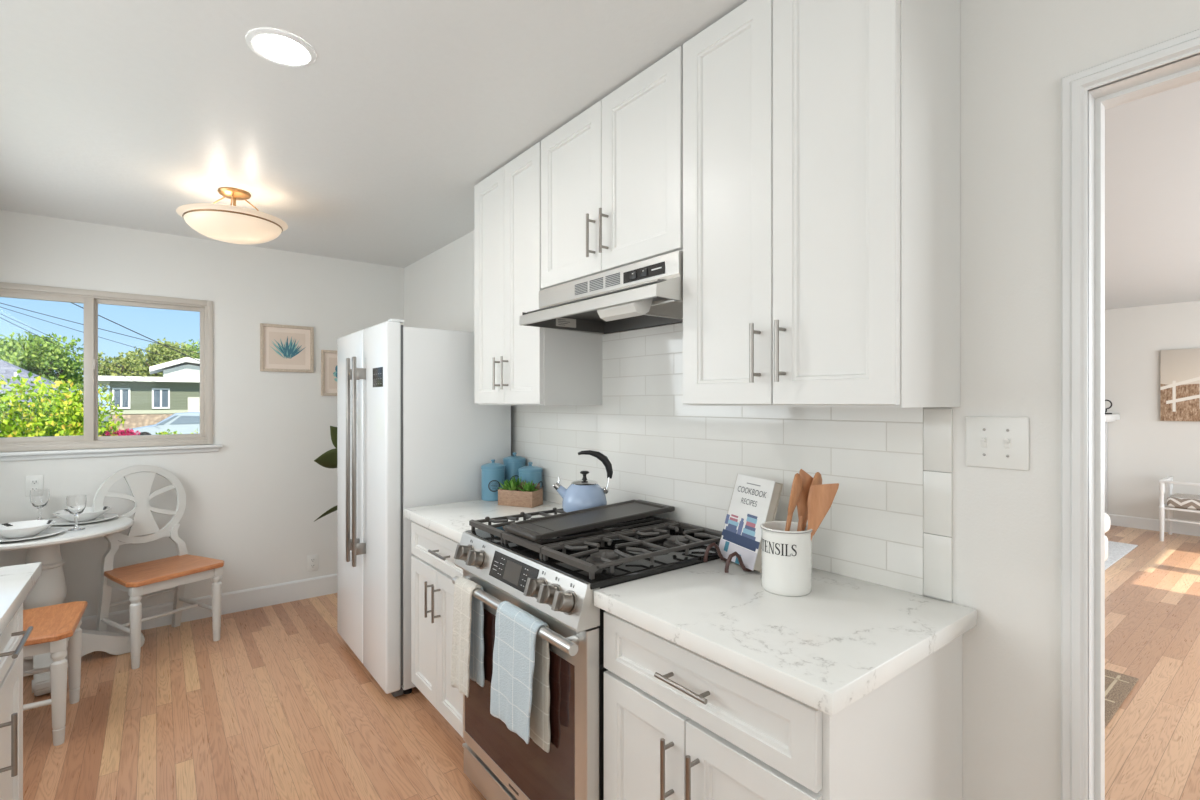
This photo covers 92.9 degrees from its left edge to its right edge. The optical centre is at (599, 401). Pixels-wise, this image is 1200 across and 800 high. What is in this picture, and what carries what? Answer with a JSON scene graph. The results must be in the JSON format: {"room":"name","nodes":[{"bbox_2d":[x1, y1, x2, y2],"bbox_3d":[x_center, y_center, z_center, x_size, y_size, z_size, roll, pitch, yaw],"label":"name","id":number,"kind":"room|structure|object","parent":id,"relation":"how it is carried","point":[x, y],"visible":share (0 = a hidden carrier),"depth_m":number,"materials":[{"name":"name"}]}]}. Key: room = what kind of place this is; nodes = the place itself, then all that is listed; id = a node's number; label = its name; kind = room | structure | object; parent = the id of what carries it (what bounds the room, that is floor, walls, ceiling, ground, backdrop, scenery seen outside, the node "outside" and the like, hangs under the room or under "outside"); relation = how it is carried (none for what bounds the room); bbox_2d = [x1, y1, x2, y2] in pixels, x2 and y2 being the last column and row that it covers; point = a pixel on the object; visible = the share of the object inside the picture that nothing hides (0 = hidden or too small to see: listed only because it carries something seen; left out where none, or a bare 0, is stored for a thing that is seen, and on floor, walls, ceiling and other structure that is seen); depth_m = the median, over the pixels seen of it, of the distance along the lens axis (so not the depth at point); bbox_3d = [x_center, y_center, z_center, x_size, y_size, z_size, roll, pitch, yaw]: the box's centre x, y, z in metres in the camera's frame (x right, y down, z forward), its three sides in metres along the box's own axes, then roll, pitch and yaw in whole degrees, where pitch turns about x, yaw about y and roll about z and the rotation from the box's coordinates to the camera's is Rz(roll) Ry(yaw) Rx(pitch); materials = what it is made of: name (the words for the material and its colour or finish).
{"room":"kitchen","nodes":[
{"label":"kitchen","id":0,"kind":"room"},
{"bbox_2d":[0,210,403,616],"bbox_3d":[-2.560,0.172,3.811,2.699,2.468,0.120,0,0,-38],"label":"wall","id":1,"kind":"structure","parent":0,"point":[254,503],"depth_m":3.81,"materials":[{"name":"paint"}]},
{"bbox_2d":[25,475,43,495],"bbox_3d":[-3.203,0.474,3.229,0.074,0.116,0.008,0,0,-38],"label":"wall outlet","id":2,"kind":"object","parent":1,"relation":"attached to","point":[34,482],"visible":0.76,"depth_m":3.23,"materials":[{"name":"plastic"}]},
{"bbox_2d":[30,479,38,484],"bbox_3d":[-3.202,0.453,3.228,0.033,0.028,0.002,0,0,-38],"label":"receptacle","id":3,"kind":"object","parent":2,"relation":"attached to","point":[32,481],"depth_m":3.23,"materials":[{"name":"white plastic"}]},
{"bbox_2d":[0,282,222,460],"bbox_3d":[-3.021,-0.168,3.411,1.265,0.988,0.145,0,0,-38],"label":"window","id":4,"kind":"structure","parent":1,"relation":"in","point":[84,445],"depth_m":3.42,"materials":[{"name":"beige plastic"}]},
{"bbox_2d":[80,574,336,631],"bbox_3d":[-2.527,1.337,3.752,2.479,0.138,0.014,0,0,-38],"label":"baseboard","id":5,"kind":"structure","parent":1,"relation":"attached to","point":[252,598],"depth_m":3.82,"materials":[{"name":"paint"}]},
{"bbox_2d":[260,323,313,372],"bbox_3d":[-2.196,-0.375,4.004,0.332,0.328,0.021,0,0,-38],"label":"framed picture","id":6,"kind":"object","parent":1,"relation":"attached to","point":[283,348],"visible":1,"depth_m":4.00,"materials":[{"name":"beige paper"}]},
{"bbox_2d":[269,332,305,364],"bbox_3d":[-2.193,-0.375,4.008,0.236,0.224,0.003,0,0,-38],"label":"print","id":7,"kind":"object","parent":6,"relation":"attached to","point":[285,348],"depth_m":4.00,"materials":[{"name":"beige paper"}]},
{"bbox_2d":[307,554,317,571],"bbox_3d":[-2.071,1.160,4.110,0.074,0.116,0.008,0,0,-38],"label":"wall outlet","id":8,"kind":"object","parent":1,"relation":"attached to","point":[312,560],"visible":1,"depth_m":4.11,"materials":[{"name":"plastic"}]},
{"bbox_2d":[321,350,336,395],"bbox_3d":[-1.893,-0.212,4.240,0.331,0.332,0.021,0,0,-38],"label":"framed picture","id":9,"kind":"object","parent":1,"relation":"attached to","point":[328,357],"visible":0.33,"depth_m":4.17,"materials":[{"name":"beige paper"}]},
{"bbox_2d":[329,357,336,388],"bbox_3d":[-1.894,-0.212,4.241,0.227,0.228,0.001,0,0,-38],"label":"print","id":10,"kind":"object","parent":9,"relation":"attached to","point":[332,360],"depth_m":4.19,"materials":[{"name":"beige paper"}]},
{"bbox_2d":[0,0,1199,309],"bbox_3d":[2.132,-1.122,3.521,9.750,0.120,6.340,0,0,-38],"label":"ceiling","id":11,"kind":"structure","parent":0,"point":[118,113],"depth_m":2.12,"materials":[{"name":"paint"}]},
{"bbox_2d":[176,187,287,243],"bbox_3d":[-1.851,-0.938,2.887,0.476,0.248,0.476,0,0,-38],"label":"flush light","id":12,"kind":"object","parent":11,"relation":"attached to","point":[234,224],"visible":1,"depth_m":2.78,"materials":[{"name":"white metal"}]},
{"bbox_2d":[245,28,315,66],"bbox_3d":[-0.955,-1.058,1.710,0.186,0.008,0.186,0,0,-38],"label":"recessed light","id":13,"kind":"object","parent":11,"relation":"in","point":[280,47],"visible":1,"depth_m":1.70,"materials":[{"name":"paint"}]},
{"bbox_2d":[255,35,307,62],"bbox_3d":[-0.955,-1.059,1.710,0.141,0.002,0.141,0,0,-38],"label":"diffuser","id":14,"kind":"object","parent":13,"relation":"attached to","point":[273,48],"depth_m":1.71,"materials":[{"name":"white plastic"}]},
{"bbox_2d":[23,525,1199,799],"bbox_3d":[2.132,1.466,3.521,9.750,0.120,6.340,0,0,-38],"label":"floor","id":15,"kind":"structure","parent":0,"point":[278,707],"depth_m":2.55,"materials":[{"name":"brown wood"}]},
{"bbox_2d":[0,603,32,799],"bbox_3d":[-1.634,0.970,1.126,0.662,0.873,1.025,0,0,-38],"label":"base cabinet","id":16,"kind":"object","parent":15,"relation":"on","point":[12,640],"visible":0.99,"depth_m":1.53,"materials":[{"name":"paint"}]},
{"bbox_2d":[0,562,41,635],"bbox_3d":[-1.625,0.512,1.105,0.650,0.040,1.141,0,0,-38],"label":"countertop","id":17,"kind":"structure","parent":16,"relation":"on","point":[16,581],"depth_m":1.54,"materials":[{"name":"stone"}]},
{"bbox_2d":[23,601,87,745],"bbox_3d":[-2.517,0.891,2.383,0.514,1.031,0.484,0,0,-36],"label":"dining chair","id":18,"kind":"object","parent":15,"relation":"on","point":[56,628],"visible":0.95,"depth_m":2.37,"materials":[{"name":"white wood"}]},
{"bbox_2d":[0,516,144,695],"bbox_3d":[-2.906,1.035,2.978,0.728,0.742,0.728,0,0,7],"label":"dining table","id":19,"kind":"object","parent":15,"relation":"on","point":[50,588],"visible":0.41,"depth_m":2.94,"materials":[{"name":"white wood"}]},
{"bbox_2d":[0,528,64,541],"bbox_3d":[-2.833,0.656,2.794,0.304,0.016,0.304,0,0,-38],"label":"dinner plate","id":20,"kind":"object","parent":19,"relation":"on","point":[49,531],"visible":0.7,"depth_m":2.79,"materials":[{"name":"white ceramic"}]},
{"bbox_2d":[0,520,55,537],"bbox_3d":[-2.833,0.628,2.794,0.240,0.054,0.240,0,0,-38],"label":"soup bowl","id":21,"kind":"object","parent":20,"relation":"on","point":[20,529],"visible":1,"depth_m":2.80,"materials":[{"name":"white ceramic"}]},
{"bbox_2d":[30,489,49,519],"bbox_3d":[-3.101,0.574,3.156,0.079,0.176,0.079,0,0,-38],"label":"goblet","id":22,"kind":"object","parent":19,"relation":"on","point":[39,498],"visible":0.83,"depth_m":3.14,"materials":[{"name":"clear glass"}]},
{"bbox_2d":[66,495,86,530],"bbox_3d":[-2.718,0.574,2.959,0.079,0.176,0.079,0,0,-38],"label":"goblet","id":23,"kind":"object","parent":19,"relation":"on","point":[76,504],"visible":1,"depth_m":2.94,"materials":[{"name":"clear glass"}]},
{"bbox_2d":[52,513,117,524],"bbox_3d":[-2.879,0.656,3.171,0.304,0.016,0.304,0,0,-38],"label":"dinner plate","id":24,"kind":"object","parent":19,"relation":"on","point":[59,521],"visible":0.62,"depth_m":3.14,"materials":[{"name":"white ceramic"}]},
{"bbox_2d":[53,506,110,521],"bbox_3d":[-2.879,0.628,3.171,0.240,0.054,0.240,0,0,-38],"label":"soup bowl","id":25,"kind":"object","parent":24,"relation":"on","point":[87,514],"visible":0.84,"depth_m":3.13,"materials":[{"name":"white ceramic"}]},
{"bbox_2d":[92,465,223,668],"bbox_3d":[-2.546,0.891,3.292,0.514,1.031,0.484,0,0,29],"label":"dining chair","id":26,"kind":"object","parent":15,"relation":"on","point":[177,571],"visible":1,"depth_m":3.31,"materials":[{"name":"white wood"}]},
{"bbox_2d":[314,426,336,520],"bbox_3d":[-1.692,0.736,3.878,0.512,1.341,0.402,0,0,-38],"label":"potted plant","id":27,"kind":"object","parent":15,"relation":"on","point":[328,459],"visible":0.07,"depth_m":3.74,"materials":[{"name":"green plant"}]},
{"bbox_2d":[337,319,510,696],"bbox_3d":[-1.039,0.509,3.194,0.746,1.800,0.913,1,-1,-38],"label":"refrigerator","id":28,"kind":"object","parent":15,"relation":"on","point":[411,431],"visible":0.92,"depth_m":2.82,"materials":[{"name":"metal"}]},
{"bbox_2d":[411,522,462,737],"bbox_3d":[-0.443,0.970,2.557,0.656,0.873,0.664,0,0,-38],"label":"base cabinet","id":29,"kind":"object","parent":15,"relation":"on","point":[433,568],"visible":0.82,"depth_m":2.41,"materials":[{"name":"paint"}]},
{"bbox_2d":[403,500,562,542],"bbox_3d":[-0.448,0.512,2.564,0.640,0.040,0.683,0,0,-38],"label":"countertop","id":30,"kind":"structure","parent":29,"relation":"on","point":[450,520],"depth_m":2.52,"materials":[{"name":"stone"}]},
{"bbox_2d":[481,459,504,500],"bbox_3d":[-0.541,0.391,2.885,0.120,0.201,0.121,0,0,-38],"label":"canister","id":31,"kind":"object","parent":30,"relation":"on","point":[492,474],"visible":0.97,"depth_m":2.83,"materials":[{"name":"blue ceramic"}]},
{"bbox_2d":[503,452,525,481],"bbox_3d":[-0.447,0.378,2.981,0.118,0.228,0.119,0,0,-38],"label":"canister","id":32,"kind":"object","parent":30,"relation":"on","point":[513,463],"visible":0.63,"depth_m":2.93,"materials":[{"name":"blue ceramic"}]},
{"bbox_2d":[497,476,543,507],"bbox_3d":[-0.389,0.426,2.728,0.232,0.132,0.150,0,0,24],"label":"succulent planter","id":33,"kind":"object","parent":30,"relation":"on","point":[513,493],"visible":1,"depth_m":2.69,"materials":[{"name":"brown wood"}]},
{"bbox_2d":[518,462,542,488],"bbox_3d":[-0.347,0.396,2.844,0.120,0.191,0.121,0,0,-38],"label":"canister","id":34,"kind":"object","parent":30,"relation":"on","point":[529,473],"visible":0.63,"depth_m":2.80,"materials":[{"name":"blue ceramic"}]},
{"bbox_2d":[452,507,721,799],"bbox_3d":[-0.038,0.917,1.960,0.725,0.978,0.771,0,0,-38],"label":"gas range","id":35,"kind":"object","parent":15,"relation":"on","point":[554,580],"visible":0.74,"depth_m":1.69,"materials":[{"name":"silver metal"}]},
{"bbox_2d":[451,576,484,697],"bbox_3d":[-0.455,0.803,1.956,0.064,0.382,0.149,0,0,-38],"label":"kitchen towel","id":36,"kind":"object","parent":35,"relation":"hanging from","point":[467,652],"visible":0.98,"depth_m":1.93,"materials":[{"name":"beige fabric"}]},
{"bbox_2d":[490,601,549,752],"bbox_3d":[-0.238,0.802,1.678,0.064,0.382,0.258,0,0,-38],"label":"kitchen towel","id":37,"kind":"object","parent":35,"relation":"hanging from","point":[520,688],"visible":0.99,"depth_m":1.64,"materials":[{"name":"fabric"}]},
{"bbox_2d":[552,450,612,511],"bbox_3d":[-0.066,0.310,2.251,0.185,0.239,0.180,0,0,-43],"label":"kettle","id":38,"kind":"object","parent":35,"relation":"on","point":[584,493],"visible":0.93,"depth_m":2.21,"materials":[{"name":"metal"}]},
{"bbox_2d":[504,500,674,541],"bbox_3d":[-0.021,0.407,2.005,0.608,0.043,0.206,0,0,-38],"label":"griddle","id":39,"kind":"object","parent":35,"relation":"on","point":[551,526],"visible":1,"depth_m":1.96,"materials":[{"name":"black metal"}]},
{"bbox_2d":[466,519,718,589],"bbox_3d":[-0.006,0.475,1.985,0.643,0.030,0.771,0,0,-38],"label":"cooktop","id":40,"kind":"object","parent":35,"relation":"in","point":[565,572],"depth_m":1.73,"materials":[{"name":"black metal"}]},
{"bbox_2d":[604,611,962,799],"bbox_3d":[0.430,0.970,1.435,0.656,0.873,0.631,0,0,-38],"label":"base cabinet","id":41,"kind":"object","parent":15,"relation":"on","point":[680,723],"visible":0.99,"depth_m":1.23,"materials":[{"name":"paint"}]},
{"bbox_2d":[594,558,976,715],"bbox_3d":[0.440,0.512,1.423,0.640,0.040,0.668,0,0,-38],"label":"countertop","id":42,"kind":"structure","parent":41,"relation":"on","point":[829,647],"depth_m":1.27,"materials":[{"name":"stone"}]},
{"bbox_2d":[704,539,756,572],"bbox_3d":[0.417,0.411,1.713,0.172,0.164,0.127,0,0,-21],"label":"book stand","id":43,"kind":"object","parent":42,"relation":"on","point":[728,560],"visible":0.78,"depth_m":1.65,"materials":[{"name":"brown metal"}]},
{"bbox_2d":[719,474,782,572],"bbox_3d":[0.450,0.359,1.727,0.106,0.259,0.188,0,0,-21],"label":"cookbook","id":44,"kind":"object","parent":43,"relation":"on","point":[754,501],"visible":1,"depth_m":1.70,"materials":[{"name":"white paper"}]},
{"bbox_2d":[724,541,729,551],"bbox_3d":[0.392,0.446,1.762,0.009,0.029,0.020,0,0,-21],"label":"print","id":45,"kind":"object","parent":44,"relation":"on","point":[726,543],"depth_m":1.76},
{"bbox_2d":[725,526,736,533],"bbox_3d":[0.407,0.396,1.766,0.004,0.012,0.060,0,0,-21],"label":"print","id":46,"kind":"object","parent":44,"relation":"on","point":[728,529],"depth_m":1.77},
{"bbox_2d":[728,523,736,528],"bbox_3d":[0.410,0.385,1.766,0.004,0.010,0.046,0,0,-21],"label":"print","id":47,"kind":"object","parent":44,"relation":"on","point":[730,525],"depth_m":1.77},
{"bbox_2d":[728,519,738,525],"bbox_3d":[0.413,0.374,1.767,0.004,0.012,0.054,0,0,-21],"label":"print","id":48,"kind":"object","parent":44,"relation":"on","point":[731,522],"depth_m":1.77},
{"bbox_2d":[723,535,755,551],"bbox_3d":[0.417,0.424,1.714,0.053,0.012,0.162,0,0,-38],"label":"print","id":49,"kind":"object","parent":44,"relation":"on","point":[739,543],"depth_m":1.71},
{"bbox_2d":[737,521,743,534],"bbox_3d":[0.425,0.382,1.728,0.012,0.038,0.020,0,0,-21],"label":"print","id":50,"kind":"object","parent":44,"relation":"on","point":[740,524],"depth_m":1.73},
{"bbox_2d":[722,529,759,548],"bbox_3d":[0.421,0.411,1.716,0.062,0.019,0.182,0,0,-38],"label":"print","id":51,"kind":"object","parent":44,"relation":"on","point":[739,538],"depth_m":1.71},
{"bbox_2d":[741,532,755,539],"bbox_3d":[0.438,0.397,1.682,0.004,0.010,0.067,0,0,-21],"label":"print","id":52,"kind":"object","parent":44,"relation":"on","point":[744,535],"depth_m":1.68},
{"bbox_2d":[743,528,754,535],"bbox_3d":[0.441,0.385,1.686,0.005,0.014,0.058,0,0,-21],"label":"print","id":53,"kind":"object","parent":44,"relation":"on","point":[746,531],"depth_m":1.69},
{"bbox_2d":[745,525,755,531],"bbox_3d":[0.444,0.373,1.686,0.004,0.010,0.050,0,0,-21],"label":"print","id":54,"kind":"object","parent":44,"relation":"on","point":[748,528],"depth_m":1.68},
{"bbox_2d":[746,521,755,527],"bbox_3d":[0.446,0.363,1.689,0.004,0.012,0.044,0,0,-21],"label":"print","id":55,"kind":"object","parent":44,"relation":"on","point":[749,524],"depth_m":1.69},
{"bbox_2d":[746,516,756,523],"bbox_3d":[0.450,0.351,1.690,0.005,0.014,0.048,0,0,-21],"label":"print","id":56,"kind":"object","parent":44,"relation":"on","point":[749,519],"depth_m":1.69},
{"bbox_2d":[760,521,812,596],"bbox_3d":[0.490,0.409,1.499,0.133,0.166,0.133,0,0,-38],"label":"utensil crock","id":57,"kind":"object","parent":42,"relation":"on","point":[786,559],"visible":0.98,"depth_m":1.45,"materials":[{"name":"white ceramic"}]},
{"bbox_2d":[785,473,801,530],"bbox_3d":[0.498,0.335,1.493,0.069,0.296,0.035,0,0,6],"label":"wooden spoon","id":58,"kind":"object","parent":57,"relation":"in","point":[796,489],"visible":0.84,"depth_m":1.49,"materials":[{"name":"brown wood"}]},
{"bbox_2d":[797,469,812,530],"bbox_3d":[0.532,0.330,1.508,0.096,0.305,0.018,0,0,-28],"label":"wooden spatula","id":59,"kind":"object","parent":57,"relation":"in","point":[807,480],"visible":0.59,"depth_m":1.51,"materials":[{"name":"brown wood"}]},
{"bbox_2d":[802,472,821,530],"bbox_3d":[0.544,0.335,1.509,0.104,0.297,0.026,0,0,-8],"label":"wooden spoon","id":60,"kind":"object","parent":57,"relation":"in","point":[817,479],"visible":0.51,"depth_m":1.51,"materials":[{"name":"brown wood"}]},
{"bbox_2d":[807,483,838,540],"bbox_3d":[0.555,0.346,1.470,0.116,0.275,0.016,0,0,2],"label":"wooden spatula","id":61,"kind":"object","parent":57,"relation":"in","point":[821,497],"visible":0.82,"depth_m":1.47,"materials":[{"name":"brown wood"}]},
{"bbox_2d":[1105,414,1119,512],"bbox_3d":[5.135,0.772,6.742,0.825,1.268,1.385,0,0,-38],"label":"fireplace mantel","id":62,"kind":"object","parent":15,"relation":"on","point":[1108,417],"visible":0.12,"depth_m":6.48,"materials":[{"name":"paint"}]},
{"bbox_2d":[1105,400,1111,413],"bbox_3d":[5.690,0.055,6.402,0.103,0.164,0.015,0,0,22],"label":"ornament","id":63,"kind":"object","parent":62,"relation":"on","point":[1105,400],"visible":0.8,"depth_m":6.39,"materials":[{"name":"metal"}]},
{"bbox_2d":[1105,414,1119,421],"bbox_3d":[5.135,0.179,6.742,0.825,0.083,1.385,0,0,-38],"label":"shelf","id":64,"kind":"object","parent":62,"relation":"attached to","point":[1108,417],"depth_m":6.28,"materials":[{"name":"paint"}]},
{"bbox_2d":[1105,541,1137,569],"bbox_3d":[3.753,1.399,5.558,2.350,0.011,1.835,0,0,-38],"label":"area rug","id":65,"kind":"object","parent":15,"relation":"on","point":[1116,550],"visible":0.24,"depth_m":5.35,"materials":[{"name":"white fabric"}]},
{"bbox_2d":[1105,513,1109,560],"bbox_3d":[3.859,1.160,4.909,0.720,0.468,0.710,0,0,-38],"label":"ottoman","id":66,"kind":"object","parent":65,"relation":"on","point":[1107,518],"visible":0.11,"depth_m":4.78,"materials":[{"name":"white fabric"}]},
{"bbox_2d":[1105,513,1109,532],"bbox_3d":[3.859,1.024,4.909,0.720,0.195,0.710,0,0,-38],"label":"cushion","id":67,"kind":"object","parent":66,"relation":"on","point":[1107,519],"depth_m":4.76,"materials":[{"name":"white fabric"}]},
{"bbox_2d":[1105,669,1138,727],"bbox_3d":[1.999,1.398,2.854,1.160,0.013,0.850,0,0,-38],"label":"jute rug","id":68,"kind":"object","parent":15,"relation":"on","point":[1118,686],"visible":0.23,"depth_m":2.76,"materials":[{"name":"beige wicker"}]},
{"bbox_2d":[1159,476,1199,540],"bbox_3d":[6.178,1.099,5.510,0.528,0.615,1.058,0,0,-38],"label":"bench","id":69,"kind":"object","parent":15,"relation":"on","point":[1175,501],"visible":1,"depth_m":5.74,"materials":[{"name":"wood"}]},
{"bbox_2d":[1167,493,1199,509],"bbox_3d":[6.176,1.008,5.509,0.445,0.105,0.950,0,0,-38],"label":"cushion","id":70,"kind":"object","parent":69,"relation":"on","point":[1177,500],"depth_m":5.68,"materials":[{"name":"fabric"}]},
{"bbox_2d":[404,0,1199,799],"bbox_3d":[0.404,0.172,2.101,0.120,2.468,6.220,0,0,-38],"label":"wall","id":71,"kind":"structure","parent":0,"point":[1015,55],"depth_m":1.30,"materials":[{"name":"paint"}]},
{"bbox_2d":[474,142,601,404],"bbox_3d":[-0.313,-0.522,2.626,0.366,1.072,0.604,0,0,-38],"label":"upper cabinet","id":72,"kind":"object","parent":71,"relation":"attached to","point":[515,364],"visible":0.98,"depth_m":2.47,"materials":[{"name":"paint"}]},
{"bbox_2d":[519,251,682,334],"bbox_3d":[0.090,-0.354,2.053,0.427,0.179,0.774,0,0,-38],"label":"range hood","id":73,"kind":"object","parent":71,"relation":"attached to","point":[646,293],"visible":0.81,"depth_m":1.91,"materials":[{"name":"metal"}]},
{"bbox_2d":[597,298,652,321],"bbox_3d":[0.077,-0.305,1.810,0.083,0.081,0.193,0,0,-38],"label":"light","id":74,"kind":"object","parent":73,"relation":"attached to","point":[608,309],"depth_m":1.77,"materials":[{"name":"white plastic"}]},
{"bbox_2d":[629,268,646,279],"bbox_3d":[0.121,-0.405,1.805,0.004,0.022,0.082,0,0,-38],"label":"rocker switch","id":75,"kind":"object","parent":73,"relation":"attached to","point":[634,273],"depth_m":1.81,"materials":[{"name":"black plastic"}]},
{"bbox_2d":[541,46,682,288],"bbox_3d":[0.114,-0.754,2.077,0.366,0.608,0.781,0,0,-38],"label":"upper cabinet","id":76,"kind":"object","parent":71,"relation":"attached to","point":[612,175],"visible":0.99,"depth_m":1.92,"materials":[{"name":"paint"}]},
{"bbox_2d":[513,322,952,601],"bbox_3d":[0.195,0.041,2.265,0.008,0.970,2.185,0,0,-38],"label":"backsplash","id":77,"kind":"structure","parent":71,"relation":"attached to","point":[888,522],"depth_m":1.85,"materials":[{"name":"tile"}]},
{"bbox_2d":[683,0,959,407],"bbox_3d":[0.545,-0.523,1.523,0.366,1.070,0.618,0,0,-38],"label":"upper cabinet","id":78,"kind":"object","parent":71,"relation":"attached to","point":[821,138],"visible":1,"depth_m":1.36,"materials":[{"name":"paint"}]},
{"bbox_2d":[966,416,1028,470],"bbox_3d":[0.920,0.095,1.325,0.018,0.121,0.127,0,0,-38],"label":"light switch","id":79,"kind":"object","parent":71,"relation":"attached to","point":[991,442],"visible":1,"depth_m":1.32,"materials":[{"name":"plastic"}]},
{"bbox_2d":[1061,29,1199,799],"bbox_3d":[1.339,0.354,0.887,0.146,2.104,0.964,0,0,-38],"label":"door frame","id":80,"kind":"structure","parent":71,"relation":"in","point":[1086,94],"depth_m":1.21,"materials":[{"name":"paint"}]},
{"bbox_2d":[1105,301,1199,520],"bbox_3d":[5.983,0.172,6.429,0.100,2.468,6.000,0,0,-38],"label":"wall","id":81,"kind":"structure","parent":0,"point":[1143,450],"depth_m":6.29,"materials":[{"name":"paint"}]},
{"bbox_2d":[1108,514,1199,535],"bbox_3d":[5.938,1.343,6.394,0.014,0.125,6.000,0,0,-38],"label":"baseboard","id":82,"kind":"structure","parent":81,"relation":"attached to","point":[1116,520],"depth_m":6.25,"materials":[{"name":"paint"}]},
{"bbox_2d":[1160,348,1199,420],"bbox_3d":[6.356,-0.178,5.836,0.035,0.763,0.886,0,0,-38],"label":"picture","id":83,"kind":"object","parent":81,"relation":"attached to","point":[1179,368],"visible":1,"depth_m":6.06},
{"label":"outside","id":84,"kind":"structure","parent":0,"visible":0},
{"bbox_2d":[98,412,109,427],"bbox_3d":[-62.423,2.176,55.803,150.000,0.300,155.250,0,0,-38],"label":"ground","id":85,"kind":"structure","parent":84,"point":[106,417],"depth_m":69.98,"materials":[{"name":"grey concrete"}]},
{"bbox_2d":[0,348,18,365],"bbox_3d":[-43.772,-0.945,39.531,5.634,6.198,5.195,0,0,-38],"label":"tree","id":86,"kind":"object","parent":85,"relation":"on","point":[13,359],"visible":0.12,"depth_m":41.06,"materials":[{"name":"green plant"}]},
{"bbox_2d":[0,369,83,437],"bbox_3d":[-7.132,0.864,6.403,1.452,2.489,2.309,0,0,33],"label":"shrub","id":87,"kind":"object","parent":85,"relation":"on","point":[9,427],"visible":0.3,"depth_m":6.62,"materials":[{"name":"green plant"}]},
{"bbox_2d":[0,331,83,391],"bbox_3d":[-45.197,-1.758,45.679,6.753,7.815,5.508,0,0,-38],"label":"tree","id":88,"kind":"object","parent":85,"relation":"on","point":[36,355],"visible":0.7,"depth_m":45.16,"materials":[{"name":"green plant"}]},
{"bbox_2d":[0,359,105,431],"bbox_3d":[-25.216,-0.059,18.771,13.250,4.170,7.400,0,0,-38],"label":"house","id":89,"kind":"structure","parent":85,"relation":"on","point":[8,370],"depth_m":20.17,"materials":[{"name":"paint"}]},
{"bbox_2d":[27,375,125,435],"bbox_3d":[-7.160,0.842,7.785,1.391,2.413,0.974,0,0,40],"label":"shrub","id":90,"kind":"object","parent":85,"relation":"on","point":[77,394],"visible":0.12,"depth_m":7.64,"materials":[{"name":"green plant"}]},
{"bbox_2d":[77,351,147,391],"bbox_3d":[-46.912,-1.534,54.997,4.938,7.363,5.927,0,0,37],"label":"tree","id":91,"kind":"object","parent":85,"relation":"on","point":[102,371],"visible":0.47,"depth_m":54.52,"materials":[{"name":"green plant"}]},
{"bbox_2d":[100,426,139,435],"bbox_3d":[-21.541,1.558,25.161,2.028,0.996,1.198,0,0,-38],"label":"flowering shrub","id":92,"kind":"object","parent":85,"relation":"on","point":[128,432],"visible":0.35,"depth_m":25.20,"materials":[{"name":"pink plant"}]},
{"bbox_2d":[98,357,199,430],"bbox_3d":[-30.854,-0.659,44.540,13.200,5.370,9.800,0,0,-38],"label":"house","id":93,"kind":"structure","parent":85,"relation":"on","point":[178,390],"depth_m":39.42,"materials":[{"name":"green paint"}]},
{"bbox_2d":[126,338,199,376],"bbox_3d":[-40.197,-1.879,52.796,5.812,8.054,5.124,0,0,-38],"label":"tree","id":94,"kind":"object","parent":85,"relation":"on","point":[153,359],"visible":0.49,"depth_m":51.79,"materials":[{"name":"green plant"}]},
{"bbox_2d":[130,412,199,434],"bbox_3d":[-20.736,1.266,28.605,4.800,1.520,1.660,0,0,-38],"label":"car","id":95,"kind":"object","parent":85,"relation":"on","point":[186,422],"visible":0.25,"depth_m":27.74,"materials":[{"name":"paint"}]},
{"bbox_2d":[156,429,197,434],"bbox_3d":[-6.844,1.232,9.266,0.901,1.630,0.925,0,0,-38],"label":"shrub","id":96,"kind":"object","parent":85,"relation":"on","point":[164,432],"visible":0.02,"depth_m":9.18,"materials":[{"name":"green plant"}]},
{"bbox_2d":[183,339,199,358],"bbox_3d":[-43.678,-2.418,63.209,5.516,9.129,5.104,0,0,-22],"label":"tree","id":97,"kind":"object","parent":85,"relation":"on","point":[196,342],"visible":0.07,"depth_m":62.58,"materials":[{"name":"green plant"}]},
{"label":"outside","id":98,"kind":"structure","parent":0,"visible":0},
{"bbox_2d":[72,303,199,361],"bbox_3d":[-15.306,-2.419,18.500,7.405,3.842,0.032,0,0,-38],"label":"overhead wire","id":99,"kind":"object","parent":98,"point":[72,303],"visible":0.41,"depth_m":18.68,"materials":[{"name":"rubber"}]},
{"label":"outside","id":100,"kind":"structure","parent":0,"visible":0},
{"bbox_2d":[1,303,199,353],"bbox_3d":[-18.032,-2.605,21.447,9.073,2.342,0.026,0,0,-38],"label":"overhead wire","id":101,"kind":"object","parent":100,"point":[1,303],"visible":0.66,"depth_m":21.16,"materials":[{"name":"rubber"}]},
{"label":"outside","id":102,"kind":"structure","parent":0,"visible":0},
{"bbox_2d":[1,307,198,365],"bbox_3d":[-20.204,-2.776,22.291,7.481,2.464,0.022,0,0,-38],"label":"overhead wire","id":103,"kind":"object","parent":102,"point":[1,307],"visible":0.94,"depth_m":22.66,"materials":[{"name":"rubber"}]},
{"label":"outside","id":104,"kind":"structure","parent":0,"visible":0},
{"bbox_2d":[1,314,158,383],"bbox_3d":[-22.126,-2.570,23.330,6.526,3.558,0.022,0,0,-38],"label":"overhead wire","id":105,"kind":"object","parent":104,"point":[1,314],"visible":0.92,"depth_m":23.60,"materials":[{"name":"rubber"}]},
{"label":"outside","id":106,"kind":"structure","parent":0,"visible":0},
{"bbox_2d":[0,317,149,387],"bbox_3d":[-23.655,-2.594,24.674,6.566,3.898,0.028,0,0,-38],"label":"overhead wire","id":107,"kind":"object","parent":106,"point":[0,317],"visible":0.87,"depth_m":24.94,"materials":[{"name":"rubber"}]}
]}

